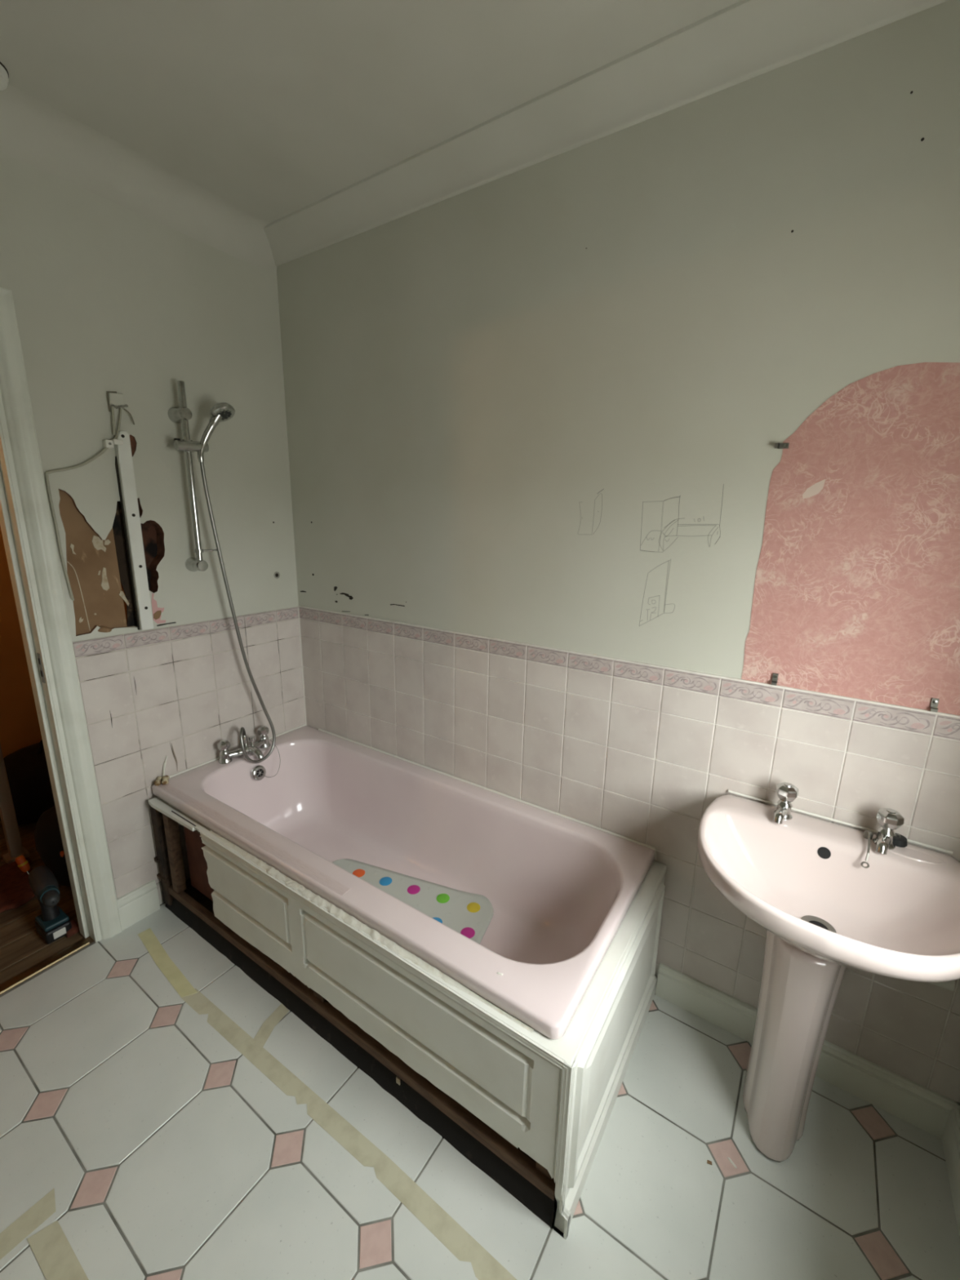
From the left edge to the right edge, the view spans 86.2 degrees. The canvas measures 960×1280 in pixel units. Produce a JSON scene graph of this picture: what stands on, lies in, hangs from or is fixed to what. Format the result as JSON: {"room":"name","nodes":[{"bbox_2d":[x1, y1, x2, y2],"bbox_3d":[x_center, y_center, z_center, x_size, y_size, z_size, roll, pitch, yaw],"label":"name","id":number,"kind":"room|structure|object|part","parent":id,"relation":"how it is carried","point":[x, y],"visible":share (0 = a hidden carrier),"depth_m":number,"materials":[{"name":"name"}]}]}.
{"room":"bathroom","nodes":[
{"label":"bathroom","id":0,"kind":"room"},
{"bbox_2d":[0,526,126,758],"bbox_3d":[-2.603,-0.329,2.135,0.100,2.660,2.380,10,16,32],"label":"wall","id":1,"kind":"structure","parent":0,"point":[20,728],"depth_m":2.58,"materials":[{"name":"paint"}]},
{"bbox_2d":[0,151,305,904],"bbox_3d":[-1.581,-0.139,1.252,0.101,2.620,2.606,10,16,32],"label":"wall","id":2,"kind":"structure","parent":0,"point":[107,295],"depth_m":1.80,"materials":[{"name":"paint"}]},
{"bbox_2d":[0,287,122,994],"bbox_3d":[-1.601,0.139,1.276,0.122,2.073,0.952,10,16,32],"label":"door frame","id":3,"kind":"structure","parent":2,"relation":"in","point":[25,520],"depth_m":1.59,"materials":[{"name":"paint"}]},
{"bbox_3d":[-1.544,-0.828,1.017,0.028,0.070,0.952,10,16,32],"label":"architrave","id":4,"kind":"part","parent":3,"relation":"part of","materials":[{"name":"paint"}]},
{"bbox_3d":[-1.367,0.087,1.598,0.020,0.095,0.004,10,16,32],"label":"strike plate","id":5,"kind":"part","parent":3,"relation":"part of","materials":[{"name":"silver metal"}]},
{"bbox_2d":[44,406,134,600],"bbox_3d":[-1.216,-0.436,1.642,0.020,0.604,0.263,11,17,37],"label":"loose cable","id":6,"kind":"object","parent":2,"relation":"attached to","point":[46,476],"visible":1,"depth_m":1.58,"materials":[{"name":"beige plastic"}]},
{"bbox_2d":[75,643,119,651],"bbox_3d":[-1.263,0.020,1.697,0.001,0.032,0.126,10,16,32],"label":"print","id":7,"kind":"object","parent":2,"relation":"attached to","point":[116,645],"depth_m":1.69},
{"bbox_2d":[72,635,125,657],"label":"print","id":8,"kind":"object","parent":2,"relation":"attached to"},
{"bbox_2d":[106,391,124,412],"bbox_3d":[-1.161,-0.762,1.642,0.018,0.065,0.055,10,16,32],"label":"wall box","id":9,"kind":"object","parent":2,"relation":"attached to","point":[113,398],"visible":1,"depth_m":1.63,"materials":[{"name":"paint"}]},
{"bbox_2d":[115,431,153,630],"bbox_3d":[-1.169,-0.357,1.731,0.025,0.656,0.047,10,16,32],"label":"batten","id":10,"kind":"object","parent":2,"relation":"attached to","point":[123,458],"visible":0.99,"depth_m":1.72,"materials":[{"name":"white paint"}]},
{"bbox_2d":[102,439,123,448],"bbox_3d":[-1.176,-0.629,1.643,0.030,0.028,0.050,10,16,32],"label":"block","id":11,"kind":"object","parent":10,"relation":"attached to","point":[106,443],"visible":1,"depth_m":1.63,"materials":[{"name":"white"}]},
{"bbox_3d":[-1.167,-0.636,1.649,0.024,0.016,0.028,10,16,32],"label":"connector arm","id":12,"kind":"part","parent":11,"relation":"part of","materials":[{"name":"white"}]},
{"bbox_2d":[0,83,276,275],"bbox_3d":[-1.451,-1.259,0.970,0.110,0.114,2.506,10,16,32],"label":"trim","id":13,"kind":"structure","parent":2,"relation":"attached to","point":[33,132],"depth_m":1.55,"materials":[{"name":"paint"}]},
{"bbox_2d":[116,879,159,930],"bbox_3d":[-1.280,0.990,1.916,0.017,0.124,0.136,10,16,32],"label":"baseboard","id":14,"kind":"structure","parent":2,"relation":"attached to","point":[135,905],"depth_m":1.91,"materials":[{"name":"paint"}]},
{"bbox_2d":[126,635,165,643],"bbox_3d":[-1.182,-0.007,1.817,0.001,0.032,0.126,10,16,32],"label":"print","id":15,"kind":"object","parent":2,"relation":"attached to","point":[161,637],"depth_m":1.81},
{"bbox_2d":[124,627,169,648],"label":"print","id":16,"kind":"object","parent":2,"relation":"attached to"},
{"bbox_2d":[171,628,205,635],"bbox_3d":[-1.100,-0.035,1.938,0.001,0.032,0.126,10,16,32],"label":"print","id":17,"kind":"object","parent":2,"relation":"attached to","point":[202,630],"depth_m":1.93},
{"bbox_2d":[169,622,209,639],"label":"print","id":18,"kind":"object","parent":2,"relation":"attached to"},
{"bbox_2d":[167,380,217,571],"bbox_3d":[-1.026,-0.568,1.831,0.097,0.648,0.121,10,16,32],"label":"shower rail","id":19,"kind":"object","parent":2,"relation":"attached to","point":[182,415],"visible":0.98,"depth_m":1.79,"materials":[{"name":"silver metal"}]},
{"bbox_3d":[-1.023,-0.575,1.815,0.021,0.625,0.023,10,16,32],"label":"rail","id":20,"kind":"part","parent":19,"relation":"part of","materials":[{"name":"silver metal"}]},
{"bbox_2d":[197,402,235,454],"bbox_3d":[-0.924,-0.743,1.804,0.080,0.176,0.130,13,18,41],"label":"handset","id":21,"kind":"object","parent":19,"relation":"attached to","point":[222,411],"visible":1,"depth_m":1.79,"materials":[{"name":"silver metal"}]},
{"bbox_3d":[-0.952,-0.727,1.805,0.091,0.145,0.031,-5,15,-23],"label":"handle","id":22,"kind":"part","parent":21,"relation":"part of","materials":[{"name":"silver metal"}]},
{"bbox_3d":[-0.905,-0.794,1.808,0.064,0.040,0.073,10,16,32],"label":"spray plate","id":23,"kind":"part","parent":21,"relation":"part of","materials":[{"name":"grey plastic"}]},
{"bbox_2d":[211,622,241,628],"bbox_3d":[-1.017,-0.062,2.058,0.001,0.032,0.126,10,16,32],"label":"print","id":24,"kind":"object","parent":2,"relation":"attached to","point":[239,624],"depth_m":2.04},
{"bbox_2d":[209,616,244,632],"bbox_3d":[-1.015,-0.063,2.062,0.001,0.046,0.145,10,16,32],"label":"print","id":25,"kind":"object","parent":2,"relation":"attached to","point":[217,624],"depth_m":2.06},
{"bbox_2d":[244,611,275,626],"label":"print","id":26,"kind":"object","parent":2,"relation":"attached to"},
{"bbox_2d":[246,617,273,622],"bbox_3d":[-0.935,-0.090,2.179,0.001,0.032,0.126,10,16,32],"label":"print","id":27,"kind":"object","parent":2,"relation":"attached to","point":[271,618],"depth_m":2.17},
{"bbox_2d":[275,607,297,621],"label":"print","id":28,"kind":"object","parent":2,"relation":"attached to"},
{"bbox_2d":[0,0,741,223],"bbox_3d":[-0.453,-1.190,0.316,2.680,0.100,2.720,10,16,32],"label":"ceiling","id":29,"kind":"structure","parent":0,"point":[273,108],"depth_m":1.22,"materials":[{"name":"paint"}]},
{"bbox_2d":[0,62,8,90],"bbox_3d":[-1.187,-1.344,1.217,0.107,0.052,0.107,10,16,32],"label":"switch","id":30,"kind":"object","parent":29,"relation":"attached to","point":[4,76],"visible":1,"depth_m":1.23,"materials":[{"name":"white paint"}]},
{"bbox_2d":[0,820,959,1279],"bbox_3d":[-1.058,1.240,1.287,3.830,0.060,2.630,10,16,32],"label":"floor","id":31,"kind":"structure","parent":0,"point":[166,1153],"depth_m":1.22,"materials":[{"name":"tile"}]},
{"bbox_2d":[0,744,30,863],"bbox_3d":[-2.024,0.036,2.036,0.075,1.902,0.075,10,16,32],"label":"timber post","id":32,"kind":"object","parent":31,"relation":"on","point":[15,849],"visible":0.91,"depth_m":2.20,"materials":[{"name":"brown wood"}]},
{"bbox_2d":[0,857,35,912],"bbox_3d":[-1.961,1.013,2.017,0.360,0.011,0.383,10,16,32],"label":"cloth","id":33,"kind":"object","parent":31,"relation":"on","point":[15,890],"visible":0.63,"depth_m":2.07,"materials":[{"name":"red fabric"}]},
{"bbox_2d":[14,855,30,874],"bbox_3d":[-1.864,0.933,2.095,0.056,0.107,0.036,10,16,32],"label":"screwdriver","id":34,"kind":"object","parent":33,"relation":"on","point":[24,865],"visible":0.91,"depth_m":2.08,"materials":[{"name":"orange plastic"}]},
{"bbox_2d":[0,738,54,825],"bbox_3d":[-2.100,0.640,2.621,0.345,0.450,0.615,10,16,32],"label":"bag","id":35,"kind":"object","parent":31,"relation":"on","point":[26,768],"visible":0.29,"depth_m":2.40,"materials":[{"name":"black fabric"}]},
{"bbox_2d":[0,1187,55,1259],"bbox_3d":[-1.040,1.276,1.007,0.056,0.001,0.346,10,16,32],"label":"tape","id":36,"kind":"object","parent":31,"relation":"on","point":[15,1233],"visible":1,"depth_m":1.10,"materials":[{"name":"beige paper"}]},
{"bbox_2d":[28,866,71,943],"bbox_3d":[-1.537,0.951,1.834,0.228,0.229,0.078,10,16,32],"label":"cordless drill","id":37,"kind":"object","parent":31,"relation":"on","point":[53,923],"visible":1,"depth_m":1.82,"materials":[{"name":"black plastic"}]},
{"bbox_2d":[34,804,71,886],"bbox_3d":[-1.670,0.808,2.139,0.300,0.374,0.274,10,16,32],"label":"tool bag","id":38,"kind":"object","parent":31,"relation":"on","point":[47,836],"visible":0.3,"depth_m":2.00,"materials":[{"name":"black fabric"}]},
{"bbox_2d":[26,1220,88,1279],"bbox_3d":[-0.741,1.290,0.968,0.479,0.001,0.050,10,16,32],"label":"tape","id":39,"kind":"object","parent":31,"relation":"on","point":[55,1257],"visible":1,"depth_m":1.05,"materials":[{"name":"beige paper"}]},
{"bbox_2d":[66,919,79,937],"bbox_3d":[-1.490,1.048,1.867,0.063,0.028,0.044,10,16,32],"label":"scrap","id":40,"kind":"object","parent":31,"relation":"on","point":[75,928],"visible":0.7,"depth_m":1.86,"materials":[{"name":"orange fabric"}]},
{"bbox_2d":[137,928,197,997],"bbox_3d":[-1.074,1.098,1.746,0.406,0.001,0.045,12,17,38],"label":"tape","id":41,"kind":"object","parent":31,"relation":"on","point":[175,976],"visible":1,"depth_m":1.73,"materials":[{"name":"beige paper"}]},
{"bbox_2d":[251,1003,288,1051],"bbox_3d":[-0.629,1.156,1.536,0.050,0.001,0.145,5,14,16],"label":"tape","id":42,"kind":"object","parent":31,"relation":"on","point":[266,1028],"visible":1,"depth_m":1.53,"materials":[{"name":"beige paper"}]},
{"bbox_2d":[181,988,516,1279],"bbox_3d":[-0.305,1.232,1.246,1.495,0.001,0.062,10,16,32],"label":"tape","id":43,"kind":"object","parent":31,"relation":"on","point":[461,1244],"visible":1,"depth_m":1.24,"materials":[{"name":"beige paper"}]},
{"bbox_2d":[149,804,555,1228],"bbox_3d":[-0.356,0.877,1.771,1.671,0.449,0.672,10,16,32],"label":"frame","id":44,"kind":"object","parent":31,"relation":"on","point":[191,900],"visible":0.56,"depth_m":1.44,"materials":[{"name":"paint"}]},
{"bbox_3d":[-1.135,0.788,1.905,0.036,0.328,0.034,10,16,32],"label":"post","id":45,"kind":"part","parent":44,"relation":"part of","materials":[{"name":"brown wood"}]},
{"bbox_3d":[-0.468,0.901,1.485,0.045,0.328,0.026,10,16,32],"label":"post","id":46,"kind":"part","parent":44,"relation":"part of","materials":[{"name":"brown wood"}]},
{"bbox_3d":[-0.347,1.041,1.828,1.640,0.020,0.630,10,16,32],"label":"board","id":47,"kind":"part","parent":44,"relation":"part of","materials":[{"name":"wood"}]},
{"bbox_2d":[198,830,575,1188],"bbox_3d":[-0.376,0.883,1.388,1.332,0.324,0.021,10,16,32],"label":"panel","id":48,"kind":"object","parent":44,"relation":"attached to","point":[512,1083],"visible":0.91,"depth_m":1.25,"materials":[{"name":"white paint"}]},
{"bbox_2d":[148,795,665,1063],"bbox_3d":[-0.325,0.639,1.721,1.665,0.028,0.724,10,16,32],"label":"ledge","id":49,"kind":"object","parent":44,"relation":"on","point":[566,1047],"visible":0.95,"depth_m":1.24,"materials":[{"name":"white paint"}]},
{"bbox_2d":[151,724,656,1039],"bbox_3d":[-0.340,0.745,1.776,1.663,0.403,0.697,10,16,32],"label":"bathtub","id":50,"kind":"object","parent":49,"relation":"on","point":[559,888],"visible":0.92,"depth_m":1.76,"materials":[{"name":"ceramic"}]},
{"bbox_2d":[153,755,168,786],"bbox_3d":[-1.187,0.491,1.909,0.048,0.097,0.063,-5,15,-22],"label":"lump","id":51,"kind":"object","parent":50,"relation":"on","point":[164,779],"visible":1,"depth_m":1.91,"materials":[{"name":"paint"}]},
{"bbox_2d":[217,725,271,764],"bbox_3d":[-0.958,0.443,2.131,0.117,0.102,0.227,10,16,32],"label":"mixer tap","id":52,"kind":"object","parent":50,"relation":"on","point":[226,756],"visible":0.98,"depth_m":2.12,"materials":[{"name":"silver metal"}]},
{"bbox_3d":[-1.034,0.426,2.070,0.046,0.040,0.047,10,16,32],"label":"handle","id":53,"kind":"part","parent":52,"relation":"part of","materials":[{"name":"silver metal"}]},
{"bbox_2d":[197,452,275,764],"bbox_3d":[-0.940,-0.086,2.004,0.102,1.210,0.184,10,16,32],"label":"shower hose","id":54,"kind":"object","parent":52,"relation":"attached to","point":[243,737],"visible":1,"depth_m":2.00,"materials":[{"name":"grey metal"}]},
{"bbox_3d":[-0.959,0.425,2.157,0.027,0.037,0.027,10,16,32],"label":"diverter knob","id":55,"kind":"part","parent":52,"relation":"part of","materials":[{"name":"silver metal"}]},
{"bbox_3d":[-0.937,0.469,2.137,0.083,0.051,0.036,7,15,24],"label":"spout","id":56,"kind":"part","parent":52,"relation":"part of","materials":[{"name":"silver metal"}]},
{"bbox_3d":[-0.936,0.393,2.214,0.046,0.040,0.046,10,16,32],"label":"handle","id":57,"kind":"part","parent":52,"relation":"part of","materials":[{"name":"silver metal"}]},
{"bbox_2d":[255,768,263,777],"bbox_3d":[-0.921,0.556,2.142,0.016,0.037,0.037,10,16,32],"label":"grille","id":58,"kind":"object","parent":50,"relation":"attached to","point":[259,771],"depth_m":2.14,"materials":[{"name":"silver metal"}]},
{"bbox_3d":[-0.876,0.505,2.169,0.057,0.139,0.079,3,14,9],"label":"plug chain","id":59,"kind":"part","parent":50,"relation":"part of","materials":[{"name":"silver metal"}]},
{"bbox_2d":[331,858,493,944],"bbox_3d":[-0.313,0.877,1.778,0.690,0.135,0.340,6,14,20],"label":"bath mat","id":60,"kind":"object","parent":50,"relation":"in","point":[468,914],"visible":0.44,"depth_m":1.84,"materials":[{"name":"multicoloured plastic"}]},
{"bbox_3d":[0.148,1.006,1.091,0.038,0.328,0.026,10,16,32],"label":"post","id":61,"kind":"part","parent":44,"relation":"part of","materials":[{"name":"brown wood"}]},
{"bbox_2d":[552,865,666,1239],"bbox_3d":[0.369,0.984,1.331,0.031,0.468,0.714,10,16,32],"label":"end panel","id":62,"kind":"object","parent":31,"relation":"on","point":[603,1055],"visible":0.88,"depth_m":1.20,"materials":[{"name":"white paint"}]},
{"bbox_3d":[0.172,0.989,1.040,0.016,0.348,0.020,10,16,32],"label":"corner post","id":63,"kind":"part","parent":62,"relation":"part of","materials":[{"name":"white paint"}]},
{"bbox_2d":[726,1156,737,1168],"bbox_3d":[0.604,1.252,1.229,0.005,0.003,0.026,-5,15,-25],"label":"paint splinter","id":64,"kind":"object","parent":31,"relation":"on","point":[729,1158],"visible":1,"depth_m":1.23,"materials":[{"name":"white paint"}]},
{"bbox_2d":[697,790,959,1162],"bbox_3d":[0.754,0.866,1.203,0.546,0.769,0.459,10,16,32],"label":"basin","id":65,"kind":"object","parent":31,"relation":"on","point":[802,879],"visible":1,"depth_m":1.17,"materials":[{"name":"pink ceramic"}]},
{"bbox_2d":[773,782,798,824],"bbox_3d":[0.766,0.410,1.288,0.050,0.090,0.084,10,16,32],"label":"tap","id":66,"kind":"object","parent":65,"relation":"on","point":[787,793],"visible":1,"depth_m":1.28,"materials":[{"name":"silver metal"}]},
{"bbox_3d":[0.755,0.440,1.289,0.024,0.032,0.062,14,19,43],"label":"spout","id":67,"kind":"part","parent":66,"relation":"part of","materials":[{"name":"silver metal"}]},
{"bbox_3d":[0.776,0.387,1.297,0.050,0.045,0.050,10,16,32],"label":"handle","id":68,"kind":"part","parent":66,"relation":"part of","materials":[{"name":"silver metal"}]},
{"bbox_3d":[0.759,0.581,1.134,0.546,0.174,0.458,10,16,32],"label":"bowl","id":69,"kind":"part","parent":65,"relation":"part of","materials":[{"name":"beige ceramic"}]},
{"bbox_2d":[861,830,872,868],"bbox_3d":[0.902,0.485,1.194,0.018,0.046,0.104,11,17,35],"label":"stay","id":70,"kind":"object","parent":65,"relation":"attached to","point":[868,834],"visible":1,"depth_m":1.19,"materials":[{"name":"silver metal"}]},
{"bbox_3d":[0.900,0.479,1.188,0.006,0.032,0.086,11,17,36],"label":"rod","id":71,"kind":"part","parent":70,"relation":"part of","materials":[{"name":"silver metal"}]},
{"bbox_2d":[872,808,904,854],"bbox_3d":[0.939,0.440,1.178,0.050,0.090,0.085,10,16,32],"label":"tap","id":72,"kind":"object","parent":65,"relation":"on","point":[890,820],"visible":1,"depth_m":1.18,"materials":[{"name":"silver metal"}]},
{"bbox_3d":[0.927,0.469,1.179,0.024,0.032,0.062,14,19,43],"label":"spout","id":73,"kind":"part","parent":72,"relation":"part of","materials":[{"name":"silver metal"}]},
{"bbox_3d":[0.949,0.416,1.188,0.050,0.045,0.050,10,16,32],"label":"handle","id":74,"kind":"part","parent":72,"relation":"part of","materials":[{"name":"silver metal"}]},
{"bbox_2d":[893,832,907,847],"bbox_3d":[0.983,0.468,1.206,0.038,0.023,0.038,10,16,32],"label":"plug","id":75,"kind":"object","parent":65,"relation":"on","point":[900,841],"visible":0.79,"depth_m":1.19,"materials":[{"name":"black rubber"}]},
{"bbox_2d":[276,0,959,1102],"bbox_3d":[0.243,-0.205,1.665,2.680,2.620,0.124,10,16,32],"label":"wall","id":76,"kind":"structure","parent":0,"point":[557,549],"depth_m":1.38,"materials":[{"name":"paint"}]},
{"bbox_2d":[298,607,319,621],"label":"print","id":77,"kind":"object","parent":76,"relation":"attached to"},
{"bbox_2d":[319,610,342,625],"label":"print","id":78,"kind":"object","parent":76,"relation":"attached to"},
{"bbox_2d":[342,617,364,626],"bbox_3d":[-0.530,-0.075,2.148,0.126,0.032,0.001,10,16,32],"label":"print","id":79,"kind":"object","parent":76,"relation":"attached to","point":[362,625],"depth_m":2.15},
{"bbox_2d":[342,614,366,630],"bbox_3d":[-0.526,-0.074,2.145,0.145,0.046,0.001,10,16,32],"label":"print","id":80,"kind":"object","parent":76,"relation":"attached to","point":[349,622],"depth_m":2.15},
{"bbox_2d":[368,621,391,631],"bbox_3d":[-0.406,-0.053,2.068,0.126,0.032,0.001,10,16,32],"label":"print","id":81,"kind":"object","parent":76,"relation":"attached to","point":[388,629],"depth_m":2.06},
{"bbox_2d":[367,618,393,635],"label":"print","id":82,"kind":"object","parent":76,"relation":"attached to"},
{"bbox_2d":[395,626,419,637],"bbox_3d":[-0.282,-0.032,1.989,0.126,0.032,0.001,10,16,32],"label":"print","id":83,"kind":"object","parent":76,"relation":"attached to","point":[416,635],"depth_m":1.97},
{"bbox_2d":[394,623,422,639],"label":"print","id":84,"kind":"object","parent":76,"relation":"attached to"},
{"bbox_2d":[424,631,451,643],"bbox_3d":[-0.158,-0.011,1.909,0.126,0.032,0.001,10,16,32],"label":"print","id":85,"kind":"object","parent":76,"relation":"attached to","point":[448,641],"depth_m":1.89},
{"bbox_2d":[423,628,453,645],"bbox_3d":[-0.154,-0.010,1.907,0.145,0.046,0.001,10,16,32],"label":"print","id":86,"kind":"object","parent":76,"relation":"attached to","point":[432,637],"depth_m":1.91},
{"bbox_2d":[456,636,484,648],"bbox_3d":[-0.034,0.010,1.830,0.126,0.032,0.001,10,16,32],"label":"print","id":87,"kind":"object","parent":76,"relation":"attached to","point":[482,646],"depth_m":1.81},
{"bbox_2d":[454,634,488,652],"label":"print","id":88,"kind":"object","parent":76,"relation":"attached to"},
{"bbox_2d":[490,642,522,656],"bbox_3d":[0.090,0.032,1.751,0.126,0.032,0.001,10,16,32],"label":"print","id":89,"kind":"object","parent":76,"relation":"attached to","point":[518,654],"depth_m":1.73},
{"bbox_2d":[488,640,526,659],"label":"print","id":90,"kind":"object","parent":76,"relation":"attached to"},
{"bbox_2d":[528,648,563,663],"bbox_3d":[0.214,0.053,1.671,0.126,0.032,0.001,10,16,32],"label":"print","id":91,"kind":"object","parent":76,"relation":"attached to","point":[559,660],"depth_m":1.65},
{"bbox_2d":[526,646,567,666],"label":"print","id":92,"kind":"object","parent":76,"relation":"attached to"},
{"bbox_2d":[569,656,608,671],"bbox_3d":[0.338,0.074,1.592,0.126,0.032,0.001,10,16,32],"label":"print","id":93,"kind":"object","parent":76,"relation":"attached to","point":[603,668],"depth_m":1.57},
{"bbox_2d":[568,653,613,675],"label":"print","id":94,"kind":"object","parent":76,"relation":"attached to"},
{"bbox_2d":[263,0,948,266],"bbox_3d":[0.186,-1.331,1.322,2.470,0.082,0.099,10,16,32],"label":"trim","id":95,"kind":"structure","parent":76,"relation":"attached to","point":[744,40],"depth_m":1.25,"materials":[{"name":"paint"}]},
{"bbox_2d":[615,664,657,680],"bbox_3d":[0.462,0.096,1.512,0.126,0.032,0.001,10,16,32],"label":"print","id":96,"kind":"object","parent":76,"relation":"attached to","point":[652,677],"depth_m":1.49},
{"bbox_2d":[613,661,663,684],"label":"print","id":97,"kind":"object","parent":76,"relation":"attached to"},
{"bbox_2d":[666,673,713,690],"bbox_3d":[0.585,0.117,1.433,0.126,0.032,0.001,10,16,32],"label":"print","id":98,"kind":"object","parent":76,"relation":"attached to","point":[707,687],"depth_m":1.41},
{"bbox_2d":[663,669,719,695],"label":"print","id":99,"kind":"object","parent":76,"relation":"attached to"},
{"bbox_2d":[723,683,775,702],"bbox_3d":[0.709,0.138,1.354,0.126,0.032,0.001,10,16,32],"label":"print","id":100,"kind":"object","parent":76,"relation":"attached to","point":[770,699],"depth_m":1.33},
{"bbox_2d":[719,679,782,706],"bbox_3d":[0.713,0.139,1.351,0.145,0.046,0.001,10,16,32],"label":"print","id":101,"kind":"object","parent":76,"relation":"attached to","point":[748,692],"depth_m":1.35},
{"bbox_2d":[771,672,778,685],"bbox_3d":[0.755,0.100,1.313,0.012,0.028,0.018,10,16,32],"label":"mirror clip","id":102,"kind":"object","parent":76,"relation":"attached to","point":[775,677],"visible":1,"depth_m":1.31,"materials":[{"name":"silver metal"}]},
{"bbox_2d":[774,442,789,448],"bbox_3d":[0.715,-0.460,1.213,0.028,0.012,0.018,10,16,32],"label":"mirror clip","id":103,"kind":"object","parent":76,"relation":"attached to","point":[780,446],"visible":1,"depth_m":1.21,"materials":[{"name":"silver metal"}]},
{"bbox_2d":[655,963,956,1138],"bbox_3d":[0.875,1.145,1.460,0.722,0.112,0.017,10,16,32],"label":"baseboard","id":104,"kind":"structure","parent":76,"relation":"attached to","point":[925,1108],"depth_m":1.38,"materials":[{"name":"paint"}]},
{"bbox_2d":[786,693,845,714],"bbox_3d":[0.833,0.160,1.274,0.126,0.032,0.001,10,16,32],"label":"print","id":105,"kind":"object","parent":76,"relation":"attached to","point":[838,711],"depth_m":1.25},
{"bbox_2d":[782,689,854,719],"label":"print","id":106,"kind":"object","parent":76,"relation":"attached to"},
{"bbox_2d":[857,706,924,728],"bbox_3d":[0.957,0.181,1.195,0.126,0.032,0.001,10,16,32],"label":"print","id":107,"kind":"object","parent":76,"relation":"attached to","point":[917,726],"depth_m":1.18},
{"bbox_2d":[853,702,935,734],"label":"print","id":108,"kind":"object","parent":76,"relation":"attached to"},
{"bbox_2d":[929,697,939,712],"bbox_3d":[1.016,0.145,1.146,0.012,0.028,0.018,10,16,32],"label":"mirror clip","id":109,"kind":"object","parent":76,"relation":"attached to","point":[934,704],"visible":1,"depth_m":1.14,"materials":[{"name":"silver metal"}]},
{"bbox_2d":[928,980,955,991],"bbox_3d":[1.044,0.793,1.242,0.153,0.040,0.055,10,16,32],"label":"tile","id":110,"kind":"object","parent":76,"relation":"attached to","point":[949,985],"visible":0.1,"depth_m":1.19,"materials":[{"name":"beige tile"}]},
{"bbox_2d":[939,720,952,732],"bbox_3d":[1.081,0.202,1.115,0.126,0.032,0.001,10,16,32],"label":"print","id":111,"kind":"object","parent":76,"relation":"attached to","point":[945,722],"depth_m":1.14},
{"bbox_2d":[933,715,959,739],"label":"print","id":112,"kind":"object","parent":76,"relation":"attached to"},
{"bbox_3d":[0.579,0.216,-0.066,0.150,2.620,2.720,10,16,32],"label":"wall","id":113,"kind":"structure","parent":0,"visible":0},
{"bbox_2d":[941,1102,959,1237],"bbox_3d":[0.482,1.425,0.263,0.017,0.112,2.500,10,16,32],"label":"baseboard","id":114,"kind":"structure","parent":113,"relation":"attached to","point":[950,1139],"depth_m":1.21,"materials":[{"name":"paint"}]}
]}

